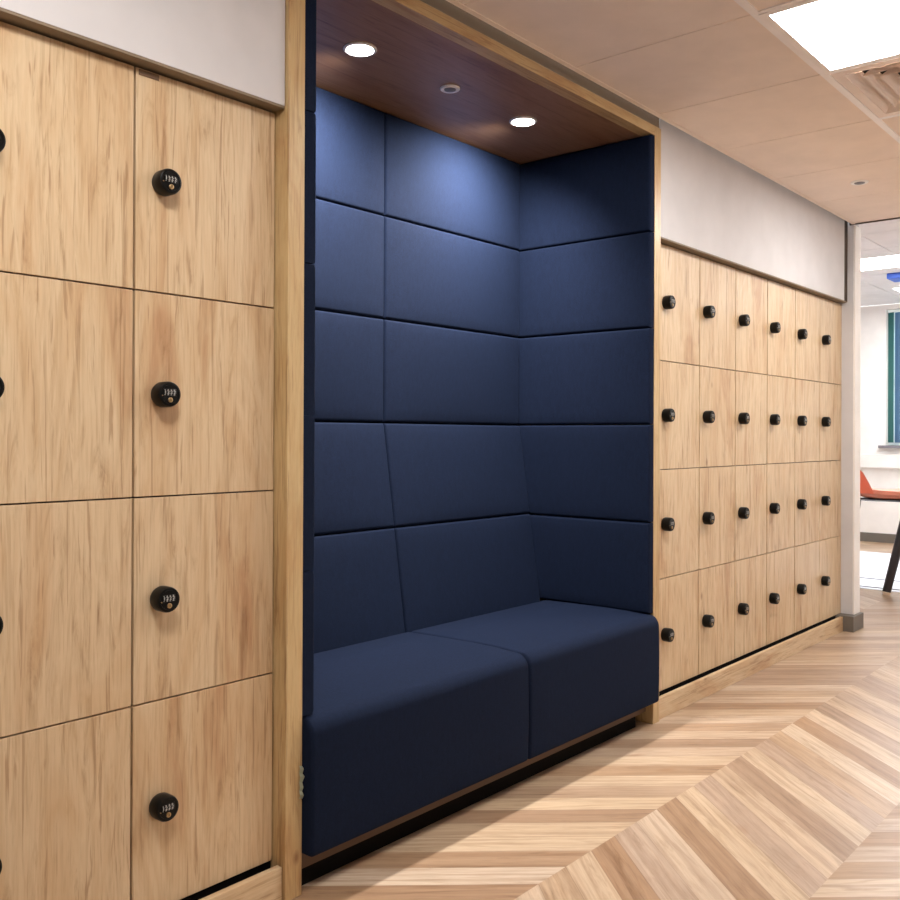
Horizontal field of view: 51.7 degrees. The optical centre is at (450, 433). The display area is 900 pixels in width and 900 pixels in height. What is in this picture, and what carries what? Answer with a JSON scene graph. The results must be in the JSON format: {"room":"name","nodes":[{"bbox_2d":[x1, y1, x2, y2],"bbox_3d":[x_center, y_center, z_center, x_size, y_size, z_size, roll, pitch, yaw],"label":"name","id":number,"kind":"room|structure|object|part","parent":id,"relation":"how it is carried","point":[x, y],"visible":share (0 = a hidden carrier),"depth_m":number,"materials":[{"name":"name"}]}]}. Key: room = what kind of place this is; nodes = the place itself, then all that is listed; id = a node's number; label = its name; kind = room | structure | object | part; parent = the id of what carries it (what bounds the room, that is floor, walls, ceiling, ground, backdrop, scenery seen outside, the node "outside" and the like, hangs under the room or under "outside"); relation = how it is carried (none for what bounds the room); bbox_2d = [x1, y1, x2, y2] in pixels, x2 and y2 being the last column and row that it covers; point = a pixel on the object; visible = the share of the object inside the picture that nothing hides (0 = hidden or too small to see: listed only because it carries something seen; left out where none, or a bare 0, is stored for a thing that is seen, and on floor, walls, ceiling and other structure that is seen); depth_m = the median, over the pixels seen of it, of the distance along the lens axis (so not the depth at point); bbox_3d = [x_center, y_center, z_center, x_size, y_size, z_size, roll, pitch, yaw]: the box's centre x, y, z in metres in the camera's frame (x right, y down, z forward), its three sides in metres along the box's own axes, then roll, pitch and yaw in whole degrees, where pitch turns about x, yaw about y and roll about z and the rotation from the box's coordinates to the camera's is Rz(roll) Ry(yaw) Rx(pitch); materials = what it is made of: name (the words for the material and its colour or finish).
{"room":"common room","nodes":[
{"label":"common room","id":0,"kind":"room"},
{"bbox_2d":[0,0,284,105],"bbox_3d":[-1.801,-0.077,1.109,0.589,2.440,3.597,0,0,40],"label":"wall","id":1,"kind":"structure","parent":0,"point":[236,44],"depth_m":2.09,"materials":[{"name":"grey paint"}]},
{"bbox_2d":[0,7,283,112],"bbox_3d":[-0.887,-0.806,2.180,0.588,0.006,0.787,0,0,40],"label":"trim","id":2,"kind":"structure","parent":1,"relation":"attached to","point":[6,16],"depth_m":1.99,"materials":[{"name":"brown wood"}]},
{"bbox_2d":[420,0,658,127],"bbox_3d":[-0.005,-1.260,3.216,0.588,0.051,1.930,0,0,40],"label":"wall","id":3,"kind":"structure","parent":0,"point":[444,6],"depth_m":3.11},
{"bbox_2d":[292,541,899,899],"bbox_3d":[1.830,1.164,4.134,5.700,0.001,13.022,0,0,40],"label":"floor","id":4,"kind":"structure","parent":0,"point":[781,782],"depth_m":2.85,"materials":[{"name":"brown wood"}]},
{"bbox_2d":[0,707,130,899],"bbox_3d":[-0.985,0.825,2.012,0.519,0.465,0.385,0,0,40],"label":"locker","id":5,"kind":"object","parent":4,"relation":"on","point":[65,786],"visible":0.88,"depth_m":1.91,"materials":[{"name":"brown wood"}]},
{"bbox_2d":[0,498,131,736],"bbox_3d":[-0.983,0.365,2.013,0.519,0.451,0.385,0,0,40],"label":"locker","id":6,"kind":"object","parent":5,"relation":"on","point":[65,566],"visible":0.95,"depth_m":1.90,"materials":[{"name":"brown wood"}]},
{"bbox_2d":[0,272,132,503],"bbox_3d":[-0.981,-0.088,2.014,0.519,0.451,0.385,0,0,40],"label":"locker","id":7,"kind":"object","parent":6,"relation":"on","point":[66,346],"visible":1,"depth_m":1.90,"materials":[{"name":"brown wood"}]},
{"bbox_2d":[0,21,133,288],"bbox_3d":[-0.979,-0.558,2.015,0.519,0.485,0.385,0,0,40],"label":"locker","id":8,"kind":"object","parent":7,"relation":"on","point":[67,110],"visible":0.95,"depth_m":1.90,"materials":[{"name":"brown wood"}]},
{"bbox_2d":[129,673,271,899],"bbox_3d":[-0.734,0.826,2.306,0.519,0.465,0.385,0,0,40],"label":"locker","id":9,"kind":"object","parent":4,"relation":"on","point":[201,760],"visible":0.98,"depth_m":2.15,"materials":[{"name":"brown wood"}]},
{"bbox_2d":[125,490,272,704],"bbox_3d":[-0.732,0.366,2.307,0.519,0.451,0.385,0,0,40],"label":"locker","id":10,"kind":"object","parent":9,"relation":"on","point":[202,564],"visible":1,"depth_m":2.15,"materials":[{"name":"brown wood"}]},
{"bbox_2d":[132,290,273,496],"bbox_3d":[-0.731,-0.087,2.308,0.519,0.451,0.385,0,0,40],"label":"locker","id":11,"kind":"object","parent":10,"relation":"on","point":[203,370],"visible":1,"depth_m":2.15,"materials":[{"name":"brown wood"}]},
{"bbox_2d":[129,67,274,307],"bbox_3d":[-0.729,-0.556,2.309,0.519,0.485,0.385,0,0,40],"label":"locker","id":12,"kind":"object","parent":11,"relation":"on","point":[204,161],"visible":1,"depth_m":2.15,"materials":[{"name":"brown wood"}]},
{"bbox_3d":[-0.663,-0.789,2.044,0.002,0.012,0.050,0,0,40],"label":"number plate","id":13,"kind":"part","parent":12,"relation":"part of","materials":[{"name":"beige wood"}]},
{"bbox_2d":[180,861,281,899],"bbox_3d":[-0.855,1.105,2.144,0.490,0.089,0.786,0,0,40],"label":"plinth","id":14,"kind":"object","parent":4,"relation":"on","point":[261,882],"visible":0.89,"depth_m":2.23,"materials":[{"name":"brown wood"}]},
{"bbox_2d":[269,0,660,899],"bbox_3d":[-0.036,-0.040,3.235,0.680,2.389,1.923,0,0,40],"label":"frame","id":15,"kind":"object","parent":4,"relation":"on","point":[422,49],"visible":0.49,"depth_m":2.77,"materials":[{"name":"brown wood"}]},
{"bbox_3d":[-0.642,-0.044,2.523,0.680,2.389,0.053,0,0,40],"label":"post","id":16,"kind":"part","parent":15,"relation":"part of","materials":[{"name":"brown wood"}]},
{"bbox_2d":[299,766,304,798],"bbox_3d":[-0.369,0.868,2.315,0.013,0.084,0.003,0,0,-37],"label":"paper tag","id":17,"kind":"object","parent":15,"relation":"attached to","point":[302,776],"visible":1,"depth_m":2.31,"materials":[{"name":"beige paper"}]},
{"bbox_2d":[302,570,313,715],"bbox_3d":[-0.610,0.526,2.557,0.670,0.360,0.046,0,0,40],"label":"panel","id":18,"kind":"object","parent":15,"relation":"attached to","point":[308,576],"visible":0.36,"depth_m":2.34,"materials":[{"name":"blue fabric"}]},
{"bbox_2d":[303,416,314,570],"bbox_3d":[-0.609,0.150,2.558,0.670,0.387,0.046,0,0,40],"label":"panel","id":19,"kind":"object","parent":15,"relation":"attached to","point":[308,422],"visible":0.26,"depth_m":2.34,"materials":[{"name":"blue fabric"}]},
{"bbox_2d":[303,263,314,415],"bbox_3d":[-0.607,-0.237,2.559,0.670,0.381,0.046,0,0,40],"label":"panel","id":20,"kind":"object","parent":15,"relation":"attached to","point":[309,269],"visible":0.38,"depth_m":2.34,"materials":[{"name":"blue fabric"}]},
{"bbox_2d":[304,110,315,263],"bbox_3d":[-0.606,-0.621,2.560,0.670,0.380,0.046,0,0,40],"label":"panel","id":21,"kind":"object","parent":15,"relation":"attached to","point":[310,118],"visible":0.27,"depth_m":2.34,"materials":[{"name":"blue fabric"}]},
{"bbox_2d":[305,0,316,112],"bbox_3d":[-0.604,-1.005,2.561,0.670,0.382,0.046,0,0,40],"label":"panel","id":22,"kind":"object","parent":15,"relation":"attached to","point":[310,5],"visible":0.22,"depth_m":2.34,"materials":[{"name":"blue fabric"}]},
{"bbox_2d":[307,310,382,421],"bbox_3d":[-0.543,-0.235,3.117,0.044,0.381,0.881,0,0,40],"label":"panel","id":23,"kind":"object","parent":15,"relation":"attached to","point":[348,348],"visible":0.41,"depth_m":3.29,"materials":[{"name":"blue fabric"}]},
{"bbox_2d":[312,199,383,318],"bbox_3d":[-0.541,-0.619,3.118,0.044,0.380,0.881,0,0,40],"label":"panel","id":24,"kind":"object","parent":15,"relation":"attached to","point":[349,244],"visible":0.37,"depth_m":3.30,"materials":[{"name":"blue fabric"}]},
{"bbox_2d":[315,87,383,215],"bbox_3d":[-0.540,-1.003,3.119,0.044,0.382,0.881,0,0,40],"label":"panel","id":25,"kind":"object","parent":15,"relation":"attached to","point":[349,133],"visible":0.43,"depth_m":3.30,"materials":[{"name":"blue fabric"}]},
{"bbox_2d":[314,422,393,534],"bbox_3d":[-0.522,0.152,3.097,0.090,0.385,0.882,0,0,40],"label":"panel","id":26,"kind":"object","parent":15,"relation":"attached to","point":[352,485],"visible":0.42,"depth_m":3.27,"materials":[{"name":"blue fabric"}]},
{"bbox_2d":[310,528,404,653],"bbox_3d":[-0.477,0.558,3.057,0.097,0.427,0.882,0,0,40],"label":"panel","id":27,"kind":"object","parent":15,"relation":"attached to","point":[357,592],"visible":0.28,"depth_m":3.20,"materials":[{"name":"blue fabric"}]},
{"bbox_2d":[343,42,376,56],"bbox_3d":[-0.281,-1.196,2.891,0.106,0.008,0.106,0,0,40],"label":"recessed light","id":28,"kind":"object","parent":15,"relation":"attached to","point":[357,49],"visible":1,"depth_m":2.88,"materials":[{"name":"white plastic"}]},
{"bbox_2d":[440,84,459,92],"bbox_3d":[-0.001,-1.190,3.215,0.070,0.013,0.070,0,0,40],"label":"ceiling sensor","id":29,"kind":"object","parent":15,"relation":"attached to","point":[449,88],"visible":1,"depth_m":3.20,"materials":[{"name":"white plastic"}]},
{"bbox_2d":[383,320,518,424],"bbox_3d":[0.018,-0.232,3.776,0.044,0.381,0.844,0,0,40],"label":"panel","id":30,"kind":"object","parent":15,"relation":"attached to","point":[431,374],"visible":0.99,"depth_m":3.71,"materials":[{"name":"blue fabric"}]},
{"bbox_2d":[383,216,518,337],"bbox_3d":[0.020,-0.615,3.777,0.044,0.380,0.844,0,0,40],"label":"panel","id":31,"kind":"object","parent":15,"relation":"attached to","point":[436,278],"visible":0.91,"depth_m":3.72,"materials":[{"name":"blue fabric"}]},
{"bbox_2d":[383,113,519,250],"bbox_3d":[0.021,-1.000,3.778,0.044,0.382,0.844,0,0,40],"label":"panel","id":32,"kind":"object","parent":15,"relation":"attached to","point":[433,180],"visible":0.94,"depth_m":3.71,"materials":[{"name":"blue fabric"}]},
{"bbox_2d":[383,423,528,526],"bbox_3d":[0.041,0.156,3.758,0.090,0.385,0.849,0,0,40],"label":"panel","id":33,"kind":"object","parent":15,"relation":"attached to","point":[438,473],"visible":0.99,"depth_m":3.69,"materials":[{"name":"blue fabric"}]},
{"bbox_2d":[394,514,539,632],"bbox_3d":[0.086,0.561,3.718,0.097,0.427,0.849,0,0,40],"label":"panel","id":34,"kind":"object","parent":15,"relation":"attached to","point":[457,570],"visible":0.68,"depth_m":3.65,"materials":[{"name":"blue fabric"}]},
{"bbox_2d":[509,116,536,126],"bbox_3d":[0.278,-1.192,3.547,0.106,0.008,0.106,0,0,40],"label":"recessed light","id":35,"kind":"object","parent":15,"relation":"attached to","point":[521,121],"visible":1,"depth_m":3.54,"materials":[{"name":"white plastic"}]},
{"bbox_2d":[514,425,653,521],"bbox_3d":[0.543,0.158,3.911,0.670,0.387,0.038,0,0,40],"label":"panel","id":36,"kind":"object","parent":15,"relation":"attached to","point":[585,471],"visible":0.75,"depth_m":3.85,"materials":[{"name":"blue fabric"}]},
{"bbox_2d":[516,514,652,613],"bbox_3d":[0.541,0.534,3.910,0.670,0.360,0.038,0,0,40],"label":"panel","id":37,"kind":"object","parent":15,"relation":"attached to","point":[608,563],"visible":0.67,"depth_m":3.84,"materials":[{"name":"blue fabric"}]},
{"bbox_2d":[518,328,653,424],"bbox_3d":[0.544,-0.229,3.912,0.670,0.381,0.038,0,0,40],"label":"panel","id":38,"kind":"object","parent":15,"relation":"attached to","point":[597,377],"visible":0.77,"depth_m":3.86,"materials":[{"name":"blue fabric"}]},
{"bbox_2d":[518,232,653,338],"bbox_3d":[0.546,-0.613,3.913,0.670,0.380,0.038,0,0,40],"label":"panel","id":39,"kind":"object","parent":15,"relation":"attached to","point":[602,285],"visible":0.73,"depth_m":3.86,"materials":[{"name":"blue fabric"}]},
{"bbox_2d":[518,135,654,251],"bbox_3d":[0.547,-0.997,3.913,0.670,0.382,0.038,0,0,40],"label":"panel","id":40,"kind":"object","parent":15,"relation":"attached to","point":[606,191],"visible":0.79,"depth_m":3.87,"materials":[{"name":"blue fabric"}]},
{"bbox_3d":[0.571,-0.036,3.948,0.680,2.389,0.051,0,0,40],"label":"post","id":41,"kind":"part","parent":15,"relation":"part of","materials":[{"name":"brown wood"}]},
{"bbox_2d":[301,707,645,885],"bbox_3d":[0.028,1.108,3.175,0.440,0.094,1.811,0,0,40],"label":"bench base","id":42,"kind":"object","parent":4,"relation":"on","point":[330,860],"visible":0.17,"depth_m":2.81,"materials":[{"name":"black wood"}]},
{"bbox_2d":[302,632,528,856],"bbox_3d":[-0.247,0.882,2.829,0.538,0.352,0.924,0,0,40],"label":"seat cushion","id":43,"kind":"object","parent":42,"relation":"on","point":[398,725],"visible":0.82,"depth_m":2.64,"materials":[{"name":"blue fabric"}]},
{"bbox_2d":[412,600,658,758],"bbox_3d":[0.342,0.886,3.520,0.538,0.352,0.881,0,0,40],"label":"seat cushion","id":44,"kind":"object","parent":42,"relation":"on","point":[590,667],"visible":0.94,"depth_m":3.35,"materials":[{"name":"blue fabric"}]},
{"bbox_2d":[659,570,698,691],"bbox_3d":[0.809,0.836,4.119,0.519,0.465,0.383,0,0,40],"label":"locker","id":45,"kind":"object","parent":4,"relation":"on","point":[678,594],"visible":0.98,"depth_m":3.97,"materials":[{"name":"brown wood"}]},
{"bbox_2d":[660,468,698,578],"bbox_3d":[0.811,0.377,4.120,0.519,0.451,0.383,0,0,40],"label":"locker","id":46,"kind":"object","parent":45,"relation":"on","point":[679,488],"visible":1,"depth_m":3.97,"materials":[{"name":"brown wood"}]},
{"bbox_2d":[660,361,698,468],"bbox_3d":[0.813,-0.076,4.121,0.519,0.451,0.383,0,0,40],"label":"locker","id":47,"kind":"object","parent":46,"relation":"on","point":[679,383],"visible":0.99,"depth_m":3.97,"materials":[{"name":"brown wood"}]},
{"bbox_2d":[660,244,699,364],"bbox_3d":[0.815,-0.546,4.122,0.519,0.485,0.383,0,0,40],"label":"locker","id":48,"kind":"object","parent":47,"relation":"on","point":[680,270],"visible":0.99,"depth_m":3.98,"materials":[{"name":"brown wood"}]},
{"bbox_2d":[698,561,734,673],"bbox_3d":[1.059,0.838,4.413,0.519,0.465,0.383,0,0,40],"label":"locker","id":49,"kind":"object","parent":4,"relation":"on","point":[716,584],"visible":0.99,"depth_m":4.25,"materials":[{"name":"brown wood"}]},
{"bbox_2d":[697,466,734,568],"bbox_3d":[1.061,0.378,4.414,0.519,0.451,0.383,0,0,40],"label":"locker","id":50,"kind":"object","parent":49,"relation":"on","point":[716,484],"visible":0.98,"depth_m":4.26,"materials":[{"name":"beige wood"}]},
{"bbox_2d":[699,366,734,466],"bbox_3d":[1.063,-0.075,4.415,0.519,0.451,0.383,0,0,40],"label":"locker","id":51,"kind":"object","parent":50,"relation":"on","point":[716,386],"visible":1,"depth_m":4.26,"materials":[{"name":"brown wood"}]},
{"bbox_2d":[695,257,735,369],"bbox_3d":[1.065,-0.544,4.416,0.519,0.485,0.383,0,0,40],"label":"locker","id":52,"kind":"object","parent":51,"relation":"on","point":[717,281],"visible":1,"depth_m":4.26,"materials":[{"name":"brown wood"}]},
{"bbox_2d":[734,554,765,658],"bbox_3d":[1.310,0.840,4.707,0.519,0.465,0.383,0,0,40],"label":"locker","id":53,"kind":"object","parent":4,"relation":"on","point":[750,572],"visible":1,"depth_m":4.56,"materials":[{"name":"brown wood"}]},
{"bbox_2d":[735,464,766,560],"bbox_3d":[1.312,0.380,4.708,0.519,0.451,0.383,0,0,40],"label":"locker","id":54,"kind":"object","parent":53,"relation":"on","point":[750,480],"visible":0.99,"depth_m":4.55,"materials":[{"name":"beige wood"}]},
{"bbox_2d":[735,371,766,464],"bbox_3d":[1.313,-0.073,4.709,0.519,0.451,0.383,0,0,40],"label":"locker","id":55,"kind":"object","parent":54,"relation":"on","point":[750,388],"visible":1,"depth_m":4.55,"materials":[{"name":"beige wood"}]},
{"bbox_2d":[732,269,766,374],"bbox_3d":[1.315,-0.543,4.710,0.519,0.485,0.383,0,0,40],"label":"locker","id":56,"kind":"object","parent":55,"relation":"on","point":[751,290],"visible":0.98,"depth_m":4.55,"materials":[{"name":"brown wood"}]},
{"bbox_2d":[659,615,842,719],"bbox_3d":[1.393,1.119,4.785,0.490,0.089,2.296,0,0,40],"label":"plinth","id":57,"kind":"object","parent":4,"relation":"on","point":[674,698],"visible":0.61,"depth_m":4.40,"materials":[{"name":"brown wood"}]},
{"bbox_2d":[765,547,793,644],"bbox_3d":[1.561,0.841,5.002,0.519,0.465,0.383,0,0,40],"label":"locker","id":58,"kind":"object","parent":4,"relation":"on","point":[780,563],"visible":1,"depth_m":4.84,"materials":[{"name":"brown wood"}]},
{"bbox_2d":[766,463,794,552],"bbox_3d":[1.563,0.382,5.003,0.519,0.451,0.383,0,0,40],"label":"locker","id":59,"kind":"object","parent":58,"relation":"on","point":[780,476],"visible":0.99,"depth_m":4.85,"materials":[{"name":"beige wood"}]},
{"bbox_2d":[767,375,794,463],"bbox_3d":[1.565,-0.071,5.004,0.519,0.451,0.383,0,0,40],"label":"locker","id":60,"kind":"object","parent":59,"relation":"on","point":[780,390],"visible":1,"depth_m":4.85,"materials":[{"name":"beige wood"}]},
{"bbox_2d":[766,279,794,377],"bbox_3d":[1.566,-0.541,5.005,0.519,0.485,0.383,0,0,40],"label":"locker","id":61,"kind":"object","parent":60,"relation":"on","point":[780,297],"visible":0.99,"depth_m":4.85,"materials":[{"name":"brown wood"}]},
{"bbox_2d":[794,541,818,632],"bbox_3d":[1.811,0.843,5.296,0.519,0.465,0.383,0,0,40],"label":"locker","id":62,"kind":"object","parent":4,"relation":"on","point":[806,556],"visible":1,"depth_m":5.14,"materials":[{"name":"brown wood"}]},
{"bbox_2d":[792,461,818,545],"bbox_3d":[1.813,0.383,5.297,0.519,0.451,0.383,0,0,40],"label":"locker","id":63,"kind":"object","parent":62,"relation":"on","point":[806,494],"visible":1,"depth_m":5.14,"materials":[{"name":"beige wood"}]},
{"bbox_2d":[795,379,819,461],"bbox_3d":[1.815,-0.070,5.298,0.519,0.451,0.383,0,0,40],"label":"locker","id":64,"kind":"object","parent":63,"relation":"on","point":[807,393],"visible":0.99,"depth_m":5.15,"materials":[{"name":"beige wood"}]},
{"bbox_2d":[792,289,819,381],"bbox_3d":[1.817,-0.539,5.299,0.519,0.485,0.383,0,0,40],"label":"locker","id":65,"kind":"object","parent":64,"relation":"on","point":[807,306],"visible":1,"depth_m":5.15,"materials":[{"name":"brown wood"}]},
{"bbox_2d":[819,536,839,621],"bbox_3d":[2.055,0.845,5.582,0.519,0.465,0.368,0,0,40],"label":"locker","id":66,"kind":"object","parent":4,"relation":"on","point":[829,548],"visible":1,"depth_m":5.43,"materials":[{"name":"brown wood"}]},
{"bbox_2d":[816,460,840,539],"bbox_3d":[2.057,0.385,5.583,0.519,0.451,0.368,0,0,40],"label":"locker","id":67,"kind":"object","parent":66,"relation":"on","point":[829,471],"visible":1,"depth_m":5.43,"materials":[{"name":"beige wood"}]},
{"bbox_2d":[819,382,840,460],"bbox_3d":[2.058,-0.068,5.584,0.519,0.451,0.368,0,0,40],"label":"locker","id":68,"kind":"object","parent":67,"relation":"on","point":[830,394],"visible":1,"depth_m":5.44,"materials":[{"name":"brown wood"}]},
{"bbox_2d":[820,297,840,384],"bbox_3d":[2.060,-0.538,5.585,0.519,0.485,0.368,0,0,40],"label":"locker","id":69,"kind":"object","parent":68,"relation":"on","point":[830,311],"visible":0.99,"depth_m":5.44,"materials":[{"name":"brown wood"}]},
{"bbox_2d":[860,551,899,591],"bbox_3d":[4.223,1.177,7.677,2.950,0.008,2.380,0,0,40],"label":"rug","id":70,"kind":"object","parent":4,"relation":"on","point":[873,565],"visible":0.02,"depth_m":7.92,"materials":[{"name":"white fabric"}]},
{"bbox_2d":[860,470,899,594],"bbox_3d":[3.365,0.662,6.901,0.998,1.034,0.460,0,0,1],"label":"chair","id":71,"kind":"object","parent":4,"relation":"on","point":[868,493],"visible":0.5,"depth_m":6.76,"materials":[{"name":"orange plastic"}]},
{"bbox_3d":[2.957,0.288,6.901,0.180,0.290,0.440,0,0,0],"label":"backrest","id":72,"kind":"part","parent":71,"relation":"part of","materials":[{"name":"orange plastic"}]},
{"bbox_3d":[3.390,0.444,6.901,0.828,0.105,0.460,0,0,1],"label":"seat","id":73,"kind":"part","parent":71,"relation":"part of","materials":[{"name":"orange plastic"}]},
{"bbox_3d":[3.294,0.816,6.829,0.304,0.702,0.072,0,0,-22],"label":"leg","id":74,"kind":"part","parent":71,"relation":"part of","materials":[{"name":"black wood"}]},
{"bbox_2d":[456,0,899,222],"bbox_3d":[1.083,-1.310,1.477,3.300,0.090,7.886,0,0,40],"label":"ceiling","id":75,"kind":"structure","parent":0,"point":[710,68],"depth_m":3.35,"materials":[{"name":"tile"}]},
{"bbox_2d":[734,0,899,143],"bbox_3d":[1.331,-1.264,1.260,2.641,0.007,7.894,0,0,40],"label":"trim","id":76,"kind":"structure","parent":75,"relation":"attached to","point":[744,4],"depth_m":3.18,"materials":[{"name":"white metal"}]},
{"bbox_2d":[759,0,899,73],"bbox_3d":[1.341,-1.268,2.826,0.588,0.026,0.594,0,0,40],"label":"recessed light","id":77,"kind":"object","parent":75,"relation":"in","point":[834,35],"visible":0.84,"depth_m":2.90,"materials":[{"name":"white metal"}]},
{"bbox_2d":[850,180,868,184],"bbox_3d":[2.038,-1.248,4.626,0.084,0.013,0.084,0,0,40],"label":"ceiling sensor","id":78,"kind":"object","parent":75,"relation":"attached to","point":[856,182],"visible":1,"depth_m":4.61,"materials":[{"name":"white plastic"}]},
{"bbox_2d":[830,58,899,117],"bbox_3d":[1.733,-1.284,3.286,0.570,0.059,0.576,0,0,40],"label":"ceiling vent","id":79,"kind":"object","parent":75,"relation":"in","point":[877,86],"visible":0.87,"depth_m":3.37,"materials":[{"name":"white metal"}]},
{"bbox_2d":[659,118,844,299],"bbox_3d":[1.365,-1.035,4.823,0.592,0.482,2.295,0,0,40],"label":"wall","id":80,"kind":"structure","parent":0,"point":[713,203],"depth_m":4.39,"materials":[{"name":"grey paint"}]},
{"bbox_2d":[446,0,854,223],"bbox_3d":[-0.154,-1.266,2.530,0.018,0.003,7.886,0,0,40],"label":"trim","id":81,"kind":"structure","parent":80,"relation":"attached to","point":[454,2],"depth_m":3.44,"materials":[{"name":"wood"}]},
{"bbox_2d":[661,237,845,302],"bbox_3d":[1.377,-0.791,4.838,0.591,0.006,2.335,0,0,40],"label":"trim","id":82,"kind":"structure","parent":80,"relation":"attached to","point":[664,241],"depth_m":4.44,"materials":[{"name":"brown wood"}]},
{"bbox_2d":[849,217,899,225],"bbox_3d":[1.087,-1.312,1.481,3.300,0.106,7.898,0,0,40],"label":"trim","id":83,"kind":"structure","parent":80,"relation":"attached to","point":[850,224],"depth_m":5.45,"materials":[{"name":"black metal"}]},
{"bbox_2d":[839,222,858,613],"bbox_3d":[1.550,-0.132,6.332,2.320,2.600,0.100,0,0,40],"label":"wall","id":84,"kind":"structure","parent":0,"point":[847,307],"depth_m":5.56,"materials":[{"name":"grey paint"}]},
{"bbox_2d":[840,304,841,612],"bbox_3d":[2.341,0.148,5.589,0.019,1.856,0.004,0,0,40],"label":"filler panel","id":85,"kind":"object","parent":84,"relation":"attached to","point":[841,304],"visible":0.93,"depth_m":5.58,"materials":[{"name":"brown wood"}]},
{"bbox_2d":[844,221,847,301],"bbox_3d":[2.329,-1.030,5.559,0.066,0.482,0.076,0,0,40],"label":"trim","id":86,"kind":"structure","parent":84,"relation":"attached to","point":[846,222],"depth_m":5.54,"materials":[{"name":"black metal"}]},
{"bbox_2d":[836,612,863,631],"bbox_3d":[1.538,1.122,6.297,2.350,0.092,0.192,0,0,40],"label":"baseboard","id":87,"kind":"structure","parent":84,"relation":"attached to","point":[851,623],"depth_m":5.50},
{"bbox_2d":[853,225,860,614],"bbox_3d":[2.441,-0.082,5.581,0.010,2.320,0.105,0,0,40],"label":"trim","id":88,"kind":"structure","parent":84,"relation":"attached to","point":[857,231],"depth_m":5.57,"materials":[{"name":"white paint"}]},
{"bbox_2d":[859,219,899,305],"bbox_3d":[4.400,-1.444,7.147,5.600,0.050,5.024,0,0,40],"label":"ceiling","id":89,"kind":"structure","parent":0,"point":[881,238],"depth_m":7.38,"materials":[{"name":"tile"}]},
{"bbox_2d":[861,253,899,270],"bbox_3d":[3.758,-1.427,7.549,1.200,0.026,0.600,0,0,40],"label":"recessed light","id":90,"kind":"object","parent":89,"relation":"in","point":[893,260],"visible":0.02,"depth_m":7.70,"materials":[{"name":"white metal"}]},
{"bbox_2d":[887,272,899,281],"bbox_3d":[4.037,-1.392,8.231,0.260,0.049,0.240,0,0,40],"label":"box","id":91,"kind":"object","parent":89,"relation":"attached to","point":[895,277],"visible":1,"depth_m":8.20,"materials":[{"name":"blue plastic"}]},
{"bbox_2d":[890,287,899,292],"bbox_3d":[4.922,-1.420,8.870,1.200,0.026,0.600,0,0,40],"label":"recessed light","id":92,"kind":"object","parent":89,"relation":"in","point":[897,289],"visible":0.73,"depth_m":9.08,"materials":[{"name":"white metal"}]},
{"bbox_2d":[860,303,899,533],"bbox_3d":[6.034,-0.108,9.146,5.700,2.600,0.290,0,0,40],"label":"wall","id":93,"kind":"structure","parent":0,"point":[875,516],"depth_m":10.20,"materials":[{"name":"white paint"}]},
{"bbox_2d":[860,532,895,542],"bbox_3d":[6.013,1.142,9.047,5.600,0.100,0.018,0,0,40],"label":"baseboard","id":94,"kind":"structure","parent":93,"relation":"attached to","point":[864,536],"depth_m":10.17,"materials":[{"name":"grey"}]},
{"bbox_2d":[888,309,899,442],"bbox_3d":[5.405,-0.626,9.665,1.612,1.451,0.057,0,0,40],"label":"vertical blind","id":95,"kind":"object","parent":93,"relation":"attached to","point":[890,312],"visible":1,"depth_m":10.14,"materials":[{"name":"fabric"}]},
{"bbox_3d":[5.412,-1.338,9.663,1.602,0.028,0.040,0,0,40],"label":"head rail","id":96,"kind":"part","parent":95,"relation":"part of","materials":[{"name":"white plastic"}]},
{"bbox_2d":[889,312,899,444],"bbox_3d":[5.474,-0.612,9.737,1.622,1.483,0.060,0,0,40],"label":"window","id":97,"kind":"structure","parent":93,"relation":"attached to","point":[894,443],"depth_m":10.21,"materials":[{"name":"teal glass"}]}
]}

